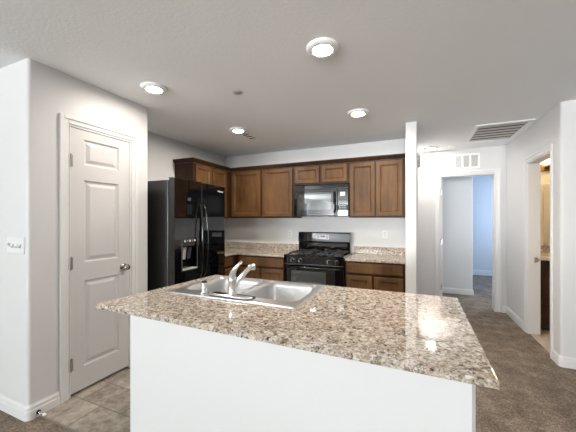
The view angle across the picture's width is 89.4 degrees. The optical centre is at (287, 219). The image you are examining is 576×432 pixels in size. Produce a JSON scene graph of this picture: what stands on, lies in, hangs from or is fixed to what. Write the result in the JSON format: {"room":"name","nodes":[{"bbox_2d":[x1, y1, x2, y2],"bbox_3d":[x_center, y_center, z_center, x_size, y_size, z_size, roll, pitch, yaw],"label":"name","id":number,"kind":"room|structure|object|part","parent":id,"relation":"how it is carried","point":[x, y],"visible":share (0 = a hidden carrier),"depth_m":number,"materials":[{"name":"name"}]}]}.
{"room":"kitchen","nodes":[
{"label":"kitchen","id":0,"kind":"room"},
{"bbox_2d":[0,58,147,404],"bbox_3d":[-2.757,0.130,2.920,2.620,2.440,0.968,0,0,23],"label":"wall","id":1,"kind":"structure","parent":0,"point":[33,94],"depth_m":2.05,"materials":[{"name":"paint"}]},
{"bbox_2d":[7,237,24,253],"bbox_3d":[-1.846,0.173,1.987,0.211,0.113,0.020,0,0,23],"label":"light switch","id":2,"kind":"object","parent":1,"relation":"attached to","point":[15,245],"visible":1,"depth_m":1.97,"materials":[{"name":"white plastic"}]},
{"bbox_2d":[0,391,59,421],"bbox_3d":[-2.909,1.300,2.551,2.634,0.100,0.200,0,0,23],"label":"baseboard","id":3,"kind":"structure","parent":1,"relation":"attached to","point":[25,413],"depth_m":2.01,"materials":[{"name":"white paint"}]},
{"bbox_2d":[36,409,45,415],"bbox_3d":[-1.676,1.316,1.981,0.079,0.028,0.028,0,0,23],"label":"door stop","id":4,"kind":"object","parent":3,"relation":"attached to","point":[39,410],"visible":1,"depth_m":1.98,"materials":[{"name":"silver rubber"}]},
{"bbox_2d":[59,113,137,403],"bbox_3d":[-1.590,0.283,2.445,0.138,2.134,0.651,0,0,23],"label":"trim","id":5,"kind":"structure","parent":1,"relation":"attached to","point":[65,120],"depth_m":2.17,"materials":[{"name":"white paint"}]},
{"bbox_2d":[70,127,129,393],"bbox_3d":[-1.536,0.309,2.411,0.100,2.025,0.509,0,0,23],"label":"door","id":6,"kind":"structure","parent":1,"relation":"in","point":[99,164],"depth_m":2.40,"materials":[{"name":"grey paint"}]},
{"bbox_3d":[-1.441,0.418,2.585,0.065,0.064,0.064,0,0,23],"label":"knob","id":7,"kind":"part","parent":6,"relation":"part of","materials":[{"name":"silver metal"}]},
{"bbox_2d":[148,131,224,180],"bbox_3d":[-1.708,0.130,3.758,0.120,2.440,3.100,0,0,23],"label":"wall","id":8,"kind":"structure","parent":0,"point":[162,150],"depth_m":3.86,"materials":[{"name":"paint"}]},
{"bbox_2d":[175,162,229,217],"bbox_3d":[-1.223,-0.399,4.293,0.341,0.733,0.848,0,0,23],"label":"upper cabinet","id":9,"kind":"object","parent":8,"relation":"attached to","point":[192,171],"visible":0.45,"depth_m":4.09,"materials":[{"name":"brown wood"}]},
{"bbox_3d":[-1.164,-0.400,4.029,0.022,0.696,0.340,0,0,23],"label":"door","id":10,"kind":"part","parent":9,"relation":"part of","materials":[{"name":"brown wood"}]},
{"bbox_3d":[-1.019,-0.400,4.365,0.022,0.696,0.328,0,0,23],"label":"door","id":11,"kind":"part","parent":9,"relation":"part of","materials":[{"name":"brown wood"}]},
{"bbox_2d":[173,153,404,171],"bbox_3d":[-0.051,-0.793,3.769,2.907,0.054,0.884,0,0,23],"label":"crown molding","id":12,"kind":"structure","parent":9,"relation":"attached to","point":[402,155],"depth_m":3.99,"materials":[{"name":"brown wood"}]},
{"bbox_2d":[0,0,575,156],"bbox_3d":[-1.174,-1.130,-1.453,9.240,0.080,20.640,0,0,23],"label":"ceiling","id":13,"kind":"structure","parent":0,"point":[449,68],"depth_m":1.99,"materials":[{"name":"paint"}]},
{"bbox_2d":[140,82,167,94],"bbox_3d":[-1.102,-1.078,2.395,0.208,0.022,0.208,0,0,23],"label":"recessed light","id":14,"kind":"object","parent":13,"relation":"in","point":[150,87],"visible":1,"depth_m":2.37,"materials":[{"name":"white plastic"}]},
{"bbox_2d":[146,87,161,92],"bbox_3d":[-1.102,-1.075,2.395,0.115,0.010,0.115,0,0,23],"label":"diffuser","id":15,"kind":"object","parent":14,"relation":"attached to","point":[148,89],"depth_m":2.40,"materials":[{"name":"white plastic"}]},
{"bbox_2d":[233,90,241,94],"bbox_3d":[-0.430,-1.086,2.478,0.080,0.006,0.080,0,0,23],"label":"sprinkler cover","id":16,"kind":"object","parent":13,"relation":"attached to","point":[238,92],"visible":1,"depth_m":2.47,"materials":[{"name":"grey plastic"}]},
{"bbox_2d":[229,127,246,132],"bbox_3d":[-0.601,-1.078,3.507,0.208,0.022,0.208,0,0,23],"label":"recessed light","id":17,"kind":"object","parent":13,"relation":"in","point":[232,129],"visible":1,"depth_m":3.47,"materials":[{"name":"white plastic"}]},
{"bbox_2d":[236,132,261,140],"bbox_3d":[-0.502,-1.085,3.786,0.170,0.010,0.380,0,0,23],"label":"ceiling vent","id":18,"kind":"object","parent":13,"relation":"in","point":[247,135],"visible":0.98,"depth_m":3.78,"materials":[{"name":"white plastic"}]},
{"bbox_2d":[306,37,338,58],"bbox_3d":[0.219,-1.078,1.839,0.208,0.022,0.208,0,0,23],"label":"recessed light","id":19,"kind":"object","parent":13,"relation":"in","point":[324,47],"visible":1,"depth_m":1.81,"materials":[{"name":"white plastic"}]},
{"bbox_2d":[313,45,331,55],"bbox_3d":[0.219,-1.075,1.839,0.115,0.010,0.115,0,0,23],"label":"diffuser","id":20,"kind":"object","parent":19,"relation":"attached to","point":[318,50],"depth_m":1.84,"materials":[{"name":"white"}]},
{"bbox_2d":[348,108,368,116],"bbox_3d":[0.709,-1.078,2.946,0.208,0.022,0.208,0,0,23],"label":"recessed light","id":21,"kind":"object","parent":13,"relation":"in","point":[360,112],"visible":1,"depth_m":2.90,"materials":[{"name":"white plastic"}]},
{"bbox_2d":[352,112,363,115],"bbox_3d":[0.709,-1.075,2.946,0.115,0.010,0.115,0,0,23],"label":"diffuser","id":22,"kind":"object","parent":21,"relation":"attached to","point":[353,113],"depth_m":2.94,"materials":[{"name":"white"}]},
{"bbox_2d":[423,146,438,150],"bbox_3d":[2.163,-1.078,4.403,0.208,0.022,0.208,0,0,23],"label":"recessed light","id":23,"kind":"object","parent":13,"relation":"in","point":[430,148],"visible":1,"depth_m":4.36,"materials":[{"name":"white plastic"}]},
{"bbox_2d":[447,145,456,149],"bbox_3d":[2.433,-1.069,4.319,0.136,0.042,0.136,0,0,23],"label":"smoke detector","id":24,"kind":"object","parent":13,"relation":"attached to","point":[453,147],"visible":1,"depth_m":4.28,"materials":[{"name":"white plastic"}]},
{"bbox_2d":[464,119,535,142],"bbox_3d":[2.578,-1.085,3.619,0.555,0.010,0.830,0,0,23],"label":"ceiling vent","id":25,"kind":"object","parent":13,"relation":"in","point":[504,130],"visible":1,"depth_m":3.55,"materials":[{"name":"white plastic"}]},
{"bbox_2d":[0,275,575,431],"bbox_3d":[-1.174,1.387,-1.453,9.240,0.086,20.640,0,0,23],"label":"floor","id":26,"kind":"structure","parent":0,"point":[535,394],"depth_m":2.25,"materials":[{"name":"carpet"}]},
{"bbox_2d":[40,415,76,431],"bbox_3d":[-0.612,1.347,1.530,2.380,0.007,0.008,0,0,23],"label":"trim","id":27,"kind":"structure","parent":26,"relation":"on","point":[57,423],"depth_m":1.92,"materials":[{"name":"grey metal"}]},
{"bbox_2d":[148,177,224,290],"bbox_3d":[-1.293,0.461,3.379,0.882,1.766,0.830,0,0,23],"label":"refrigerator","id":28,"kind":"object","parent":26,"relation":"on","point":[186,218],"visible":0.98,"depth_m":2.99,"materials":[{"name":"black metal"}]},
{"bbox_3d":[-1.064,0.438,3.041,0.070,1.705,0.392,0,0,23],"label":"freezer door","id":29,"kind":"part","parent":28,"relation":"part of","materials":[{"name":"black metal"}]},
{"bbox_3d":[-0.942,0.230,3.168,0.074,0.811,0.028,0,0,36],"label":"handle","id":30,"kind":"part","parent":28,"relation":"part of","materials":[{"name":"black ceramic"}]},
{"bbox_3d":[-0.915,0.230,3.231,0.074,0.811,0.028,0,0,11],"label":"handle","id":31,"kind":"part","parent":28,"relation":"part of","materials":[{"name":"black ceramic"}]},
{"bbox_3d":[-0.898,0.438,3.425,0.070,1.705,0.432,0,0,23],"label":"fridge door","id":32,"kind":"part","parent":28,"relation":"part of","materials":[{"name":"black metal"}]},
{"bbox_2d":[225,255,234,275],"bbox_3d":[-1.149,0.924,4.114,0.621,0.839,0.558,0,0,23],"label":"base cabinet","id":33,"kind":"object","parent":26,"relation":"on","point":[229,260],"visible":0.14,"depth_m":4.09,"materials":[{"name":"brown wood"}]},
{"bbox_3d":[-0.885,0.586,3.974,0.019,0.128,0.450,0,0,23],"label":"drawer","id":34,"kind":"part","parent":33,"relation":"part of","materials":[{"name":"brown wood"}]},
{"bbox_3d":[-0.883,0.959,3.973,0.022,0.562,0.450,0,0,23],"label":"door","id":35,"kind":"part","parent":33,"relation":"part of","materials":[{"name":"brown wood"}]},
{"bbox_2d":[235,255,283,280],"bbox_3d":[-0.565,0.924,4.482,1.399,0.839,0.621,0,0,23],"label":"base cabinet","id":36,"kind":"object","parent":26,"relation":"on","point":[268,268],"visible":0.31,"depth_m":4.05,"materials":[{"name":"brown wood"}]},
{"bbox_3d":[-0.554,0.959,4.151,0.345,0.562,0.022,0,0,23],"label":"door","id":37,"kind":"part","parent":36,"relation":"part of","materials":[{"name":"brown wood"}]},
{"bbox_3d":[-0.386,0.586,4.080,0.710,0.128,0.019,0,0,23],"label":"drawer","id":38,"kind":"part","parent":36,"relation":"part of","materials":[{"name":"brown wood"}]},
{"bbox_2d":[225,241,298,256],"bbox_3d":[-0.673,0.438,4.233,1.399,0.132,1.164,0,0,23],"label":"countertop","id":39,"kind":"structure","parent":36,"relation":"on","point":[231,248],"depth_m":4.56,"materials":[{"name":"stone"}]},
{"bbox_3d":[-0.214,0.959,4.004,0.335,0.562,0.022,0,0,23],"label":"door","id":40,"kind":"part","parent":36,"relation":"part of","materials":[{"name":"brown wood"}]},
{"bbox_2d":[130,315,475,431],"bbox_3d":[0.001,0.891,1.495,1.504,0.905,0.844,0,0,23],"label":"kitchen island","id":41,"kind":"object","parent":26,"relation":"on","point":[183,378],"visible":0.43,"depth_m":1.07,"materials":[{"name":"granite"},{"name":"paint"}]},
{"bbox_2d":[96,275,499,389],"bbox_3d":[-0.029,0.427,1.492,1.664,0.022,0.909,0,0,23],"label":"island countertop","id":42,"kind":"structure","parent":41,"relation":"on","point":[430,335],"depth_m":1.17,"materials":[{"name":"stone"}]},
{"bbox_2d":[212,261,255,299],"bbox_3d":[-0.255,0.318,1.641,0.260,0.181,0.264,0,0,23],"label":"faucet","id":43,"kind":"object","parent":42,"relation":"on","point":[233,282],"visible":1,"depth_m":1.54,"materials":[{"name":"silver metal"}]},
{"bbox_3d":[-0.282,0.270,1.578,0.040,0.085,0.110,0,0,23],"label":"lever","id":44,"kind":"part","parent":43,"relation":"part of","materials":[{"name":"silver metal"}]},
{"bbox_3d":[-0.250,0.319,1.653,0.038,0.117,0.239,0,0,23],"label":"spout","id":45,"kind":"part","parent":43,"relation":"part of","materials":[{"name":"silver metal"}]},
{"bbox_2d":[169,276,325,308],"bbox_3d":[-0.225,0.502,1.746,0.795,0.188,0.514,0,0,23],"label":"sink","id":46,"kind":"object","parent":42,"relation":"in","point":[291,295],"visible":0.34,"depth_m":1.84,"materials":[{"name":"silver metal"}]},
{"bbox_2d":[200,280,208,294],"bbox_3d":[-0.462,0.371,1.606,0.048,0.074,0.048,0,0,23],"label":"side spray","id":47,"kind":"object","parent":46,"relation":"on","point":[204,291],"visible":1,"depth_m":1.59,"materials":[{"name":"silver metal"}]},
{"bbox_3d":[-0.390,0.502,1.844,0.351,0.188,0.393,0,0,23],"label":"bowl","id":48,"kind":"part","parent":46,"relation":"part of","materials":[{"name":"silver metal"}]},
{"bbox_3d":[-0.041,0.502,1.693,0.350,0.188,0.393,0,0,23],"label":"bowl","id":49,"kind":"part","parent":46,"relation":"part of","materials":[{"name":"silver metal"}]},
{"bbox_2d":[284,232,351,286],"bbox_3d":[0.426,0.761,3.988,0.806,1.166,0.682,0,0,23],"label":"gas range","id":50,"kind":"object","parent":26,"relation":"on","point":[320,257],"visible":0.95,"depth_m":3.82,"materials":[{"name":"black metal"}]},
{"bbox_3d":[0.303,0.608,3.701,0.729,0.024,0.058,0,0,23],"label":"handle","id":51,"kind":"part","parent":50,"relation":"part of","materials":[{"name":"black metal"}]},
{"bbox_3d":[0.320,0.848,3.743,0.802,0.535,0.036,0,0,23],"label":"oven door","id":52,"kind":"part","parent":50,"relation":"part of","materials":[{"name":"black metal"}]},
{"bbox_3d":[0.320,0.527,3.741,0.806,0.090,0.039,0,0,23],"label":"control panel","id":53,"kind":"part","parent":50,"relation":"part of","materials":[{"name":"black metal"}]},
{"bbox_2d":[284,250,351,258],"bbox_3d":[0.421,0.469,3.975,0.806,0.023,0.540,0,0,23],"label":"cooktop","id":54,"kind":"object","parent":50,"relation":"in","point":[297,254],"depth_m":3.83,"materials":[{"name":"black metal"}]},
{"bbox_3d":[0.504,0.247,4.222,0.190,0.060,0.008,0,0,23],"label":"clock panel","id":55,"kind":"part","parent":50,"relation":"part of","materials":[{"name":"white plastic"}]},
{"bbox_2d":[345,261,404,292],"bbox_3d":[1.142,0.924,3.743,0.694,0.839,0.621,0,0,23],"label":"base cabinet","id":56,"kind":"object","parent":26,"relation":"on","point":[362,275],"visible":0.41,"depth_m":3.45,"materials":[{"name":"brown wood"}]},
{"bbox_3d":[0.864,0.959,3.537,0.305,0.562,0.022,0,0,23],"label":"door","id":57,"kind":"part","parent":56,"relation":"part of","materials":[{"name":"brown wood"}]},
{"bbox_2d":[345,246,404,263],"bbox_3d":[1.141,0.438,3.740,0.695,0.132,0.627,0,0,23],"label":"countertop","id":58,"kind":"structure","parent":56,"relation":"on","point":[394,255],"depth_m":3.88,"materials":[{"name":"stone"}]},
{"bbox_3d":[1.023,0.586,3.470,0.650,0.128,0.019,0,0,23],"label":"drawer","id":59,"kind":"part","parent":56,"relation":"part of","materials":[{"name":"brown wood"}]},
{"bbox_3d":[1.174,0.959,3.403,0.320,0.562,0.022,0,0,23],"label":"door","id":60,"kind":"part","parent":56,"relation":"part of","materials":[{"name":"brown wood"}]},
{"bbox_2d":[541,245,549,329],"bbox_3d":[3.692,0.842,3.517,1.238,1.004,0.509,0,0,23],"label":"bathroom vanity","id":61,"kind":"object","parent":26,"relation":"on","point":[545,249],"visible":0.12,"depth_m":3.52,"materials":[{"name":"brown wood"}]},
{"bbox_2d":[225,139,404,253],"bbox_3d":[0.276,0.130,4.523,2.912,2.440,0.120,0,0,23],"label":"wall","id":62,"kind":"structure","parent":0,"point":[364,231],"depth_m":4.38,"materials":[{"name":"paint"}]},
{"bbox_2d":[225,241,298,250],"bbox_3d":[-0.673,0.423,4.233,1.399,0.102,1.164,0,0,23],"label":"backsplash","id":63,"kind":"structure","parent":62,"relation":"attached to","point":[251,245],"depth_m":4.73,"materials":[{"name":"stone"}]},
{"bbox_2d":[230,167,301,217],"bbox_3d":[-0.503,-0.399,4.607,1.414,0.733,0.341,0,0,23],"label":"upper cabinet","id":64,"kind":"object","parent":62,"relation":"attached to","point":[263,193],"visible":0.87,"depth_m":4.37,"materials":[{"name":"brown wood"}]},
{"bbox_3d":[-0.651,-0.400,4.498,0.512,0.696,0.022,0,0,23],"label":"door","id":65,"kind":"part","parent":64,"relation":"part of","materials":[{"name":"brown wood"}]},
{"bbox_3d":[-0.157,-0.400,4.284,0.487,0.696,0.022,0,0,23],"label":"door","id":66,"kind":"part","parent":64,"relation":"part of","materials":[{"name":"brown wood"}]},
{"bbox_2d":[294,163,348,185],"bbox_3d":[0.508,-0.630,4.170,0.788,0.270,0.341,0,0,23],"label":"upper cabinet","id":67,"kind":"object","parent":62,"relation":"attached to","point":[327,174],"visible":0.87,"depth_m":4.02,"materials":[{"name":"brown wood"}]},
{"bbox_3d":[0.269,-0.633,4.100,0.352,0.230,0.022,0,0,23],"label":"door","id":68,"kind":"part","parent":67,"relation":"part of","materials":[{"name":"brown wood"}]},
{"bbox_2d":[294,184,348,216],"bbox_3d":[0.504,-0.264,4.113,0.768,0.424,0.449,0,0,23],"label":"microwave","id":69,"kind":"object","parent":67,"relation":"attached to","point":[332,199],"visible":0.98,"depth_m":3.94,"materials":[{"name":"black metal"}]},
{"bbox_3d":[0.372,-0.238,3.993,0.621,0.365,0.026,0,0,23],"label":"door","id":70,"kind":"part","parent":69,"relation":"part of","materials":[{"name":"black ceramic"}]},
{"bbox_3d":[0.612,-0.239,3.855,0.024,0.294,0.060,0,0,23],"label":"handle","id":71,"kind":"part","parent":69,"relation":"part of","materials":[{"name":"black ceramic"}]},
{"bbox_3d":[0.726,-0.238,3.840,0.144,0.365,0.025,0,0,23],"label":"control panel","id":72,"kind":"part","parent":69,"relation":"part of","materials":[{"name":"black ceramic"}]},
{"bbox_3d":[0.627,-0.633,3.945,0.348,0.230,0.022,0,0,23],"label":"door","id":73,"kind":"part","parent":67,"relation":"part of","materials":[{"name":"brown wood"}]},
{"bbox_2d":[349,158,404,217],"bbox_3d":[1.194,-0.399,3.873,0.703,0.733,0.341,0,0,23],"label":"upper cabinet","id":74,"kind":"object","parent":62,"relation":"attached to","point":[376,188],"visible":0.88,"depth_m":3.71,"materials":[{"name":"brown wood"}]},
{"bbox_3d":[0.969,-0.400,3.797,0.323,0.696,0.022,0,0,23],"label":"door","id":75,"kind":"part","parent":74,"relation":"part of","materials":[{"name":"brown wood"}]},
{"bbox_3d":[1.273,-0.400,3.665,0.316,0.696,0.022,0,0,23],"label":"door","id":76,"kind":"part","parent":74,"relation":"part of","materials":[{"name":"brown wood"}]},
{"bbox_2d":[354,246,404,255],"bbox_3d":[1.262,0.423,4.018,0.695,0.102,0.020,0,0,23],"label":"backsplash","id":77,"kind":"structure","parent":62,"relation":"attached to","point":[357,249],"depth_m":4.00,"materials":[{"name":"stone"}]},
{"bbox_2d":[382,230,387,238],"bbox_3d":[1.331,0.200,3.996,0.072,0.116,0.008,0,0,23],"label":"wall outlet","id":78,"kind":"object","parent":62,"relation":"attached to","point":[384,232],"visible":1,"depth_m":3.99,"materials":[{"name":"white plastic"}]},
{"bbox_2d":[405,122,416,293],"bbox_3d":[1.696,0.130,3.990,0.118,2.440,1.630,0,0,23],"label":"wall","id":79,"kind":"structure","parent":0,"point":[410,127],"depth_m":3.24,"materials":[{"name":"paint"}]},
{"bbox_2d":[417,157,417,293],"bbox_3d":[1.728,0.300,3.897,0.014,2.100,0.926,0,0,23],"label":"trim","id":80,"kind":"structure","parent":79,"relation":"attached to","point":[417,157],"depth_m":3.47,"materials":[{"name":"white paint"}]},
{"bbox_2d":[417,154,420,167],"bbox_3d":[1.874,-0.845,4.179,0.058,0.160,0.160,0,0,23],"label":"door chime","id":81,"kind":"object","parent":79,"relation":"attached to","point":[419,155],"visible":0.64,"depth_m":4.10,"materials":[{"name":"grey plastic"}]},
{"bbox_2d":[443,176,472,289],"bbox_3d":[2.611,0.130,5.593,1.588,2.440,0.120,0,0,23],"label":"wall","id":82,"kind":"structure","parent":0,"point":[457,191],"depth_m":5.31,"materials":[{"name":"paint"}]},
{"bbox_2d":[443,287,473,294],"bbox_3d":[3.092,1.300,5.377,0.562,0.100,0.134,0,0,23],"label":"baseboard","id":83,"kind":"structure","parent":82,"relation":"attached to","point":[445,290],"depth_m":5.30,"materials":[{"name":"white paint"}]},
{"bbox_2d":[417,145,506,311],"bbox_3d":[3.223,0.130,4.282,2.688,2.440,0.120,0,0,23],"label":"wall","id":84,"kind":"structure","parent":0,"point":[492,157],"depth_m":4.58,"materials":[{"name":"paint"}]},
{"bbox_2d":[441,178,442,295],"bbox_3d":[2.602,0.333,4.995,0.036,2.005,0.705,0,0,23],"label":"door","id":85,"kind":"structure","parent":84,"relation":"in","point":[441,178],"depth_m":4.68,"materials":[{"name":"white paint"}]},
{"bbox_2d":[453,153,479,168],"bbox_3d":[2.716,-0.895,4.430,0.345,0.225,0.010,0,0,23],"label":"air vent","id":86,"kind":"object","parent":84,"relation":"in","point":[472,160],"visible":1,"depth_m":4.43,"materials":[{"name":"white plastic"}]},
{"bbox_2d":[435,168,500,311],"bbox_3d":[2.741,0.298,4.481,0.857,2.104,0.138,0,0,23],"label":"trim","id":87,"kind":"structure","parent":84,"relation":"attached to","point":[497,171],"depth_m":4.33,"materials":[{"name":"white paint"}]},
{"bbox_2d":[501,305,506,312],"bbox_3d":[3.150,1.300,4.240,0.068,0.100,0.014,0,0,23],"label":"baseboard","id":88,"kind":"structure","parent":84,"relation":"attached to","point":[503,308],"depth_m":4.24,"materials":[{"name":"white paint"}]},
{"bbox_2d":[473,175,491,270],"bbox_3d":[4.325,0.130,7.346,3.340,2.440,0.120,0,0,23],"label":"wall","id":89,"kind":"structure","parent":0,"point":[482,185],"depth_m":7.10,"materials":[{"name":"paint"}]},
{"bbox_2d":[473,269,491,275],"bbox_3d":[4.940,1.285,7.006,1.700,0.130,0.014,0,0,23],"label":"baseboard","id":90,"kind":"structure","parent":89,"relation":"attached to","point":[475,272],"depth_m":7.08,"materials":[{"name":"white paint"}]},
{"bbox_2d":[507,100,575,357],"bbox_3d":[4.115,0.130,2.910,2.760,2.440,1.690,0,0,23],"label":"wall","id":91,"kind":"structure","parent":0,"point":[557,126],"depth_m":2.74,"materials":[{"name":"paint"}]},
{"bbox_2d":[506,307,523,330],"bbox_3d":[3.021,1.300,3.875,0.014,0.100,0.760,0,0,23],"label":"baseboard","id":92,"kind":"structure","parent":91,"relation":"attached to","point":[509,312],"depth_m":3.84,"materials":[{"name":"white paint"}]},
{"bbox_2d":[524,143,552,358],"bbox_3d":[2.770,0.302,3.149,0.138,2.096,0.771,0,0,23],"label":"trim","id":93,"kind":"structure","parent":91,"relation":"attached to","point":[532,169],"depth_m":3.42,"materials":[{"name":"white paint"}]},
{"bbox_2d":[552,349,575,368],"bbox_3d":[3.798,1.300,2.196,2.774,0.100,0.158,0,0,23],"label":"baseboard","id":94,"kind":"structure","parent":91,"relation":"attached to","point":[562,361],"depth_m":2.66,"materials":[{"name":"white paint"}]},
{"bbox_2d":[541,161,549,244],"bbox_3d":[3.873,0.130,3.080,1.940,2.440,1.570,0,0,23],"label":"wall","id":95,"kind":"structure","parent":0,"point":[545,176],"depth_m":3.91,"materials":[{"name":"paint"}]},
{"bbox_2d":[541,245,549,252],"bbox_3d":[3.789,0.390,3.741,1.238,0.100,0.020,0,0,23],"label":"backsplash","id":96,"kind":"structure","parent":95,"relation":"attached to","point":[544,248],"depth_m":3.88,"materials":[{"name":"stone"}]},
{"bbox_2d":[541,159,549,171],"bbox_3d":[3.662,-0.762,3.732,0.645,0.225,0.139,0,0,23],"label":"vanity light","id":97,"kind":"object","parent":95,"relation":"attached to","point":[544,167],"visible":0.21,"depth_m":3.87,"materials":[{"name":"gold metal"}]},
{"bbox_3d":[3.684,-0.700,3.785,0.645,0.100,0.024,0,0,23],"label":"plate","id":98,"kind":"part","parent":97,"relation":"part of","materials":[{"name":"gold metal"}]},
{"bbox_2d":[544,184,549,244],"bbox_3d":[3.883,-0.075,3.708,0.980,0.810,0.007,0,0,23],"label":"bathroom mirror","id":99,"kind":"object","parent":95,"relation":"attached to","point":[546,186],"visible":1,"depth_m":3.89,"materials":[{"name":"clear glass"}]}
]}

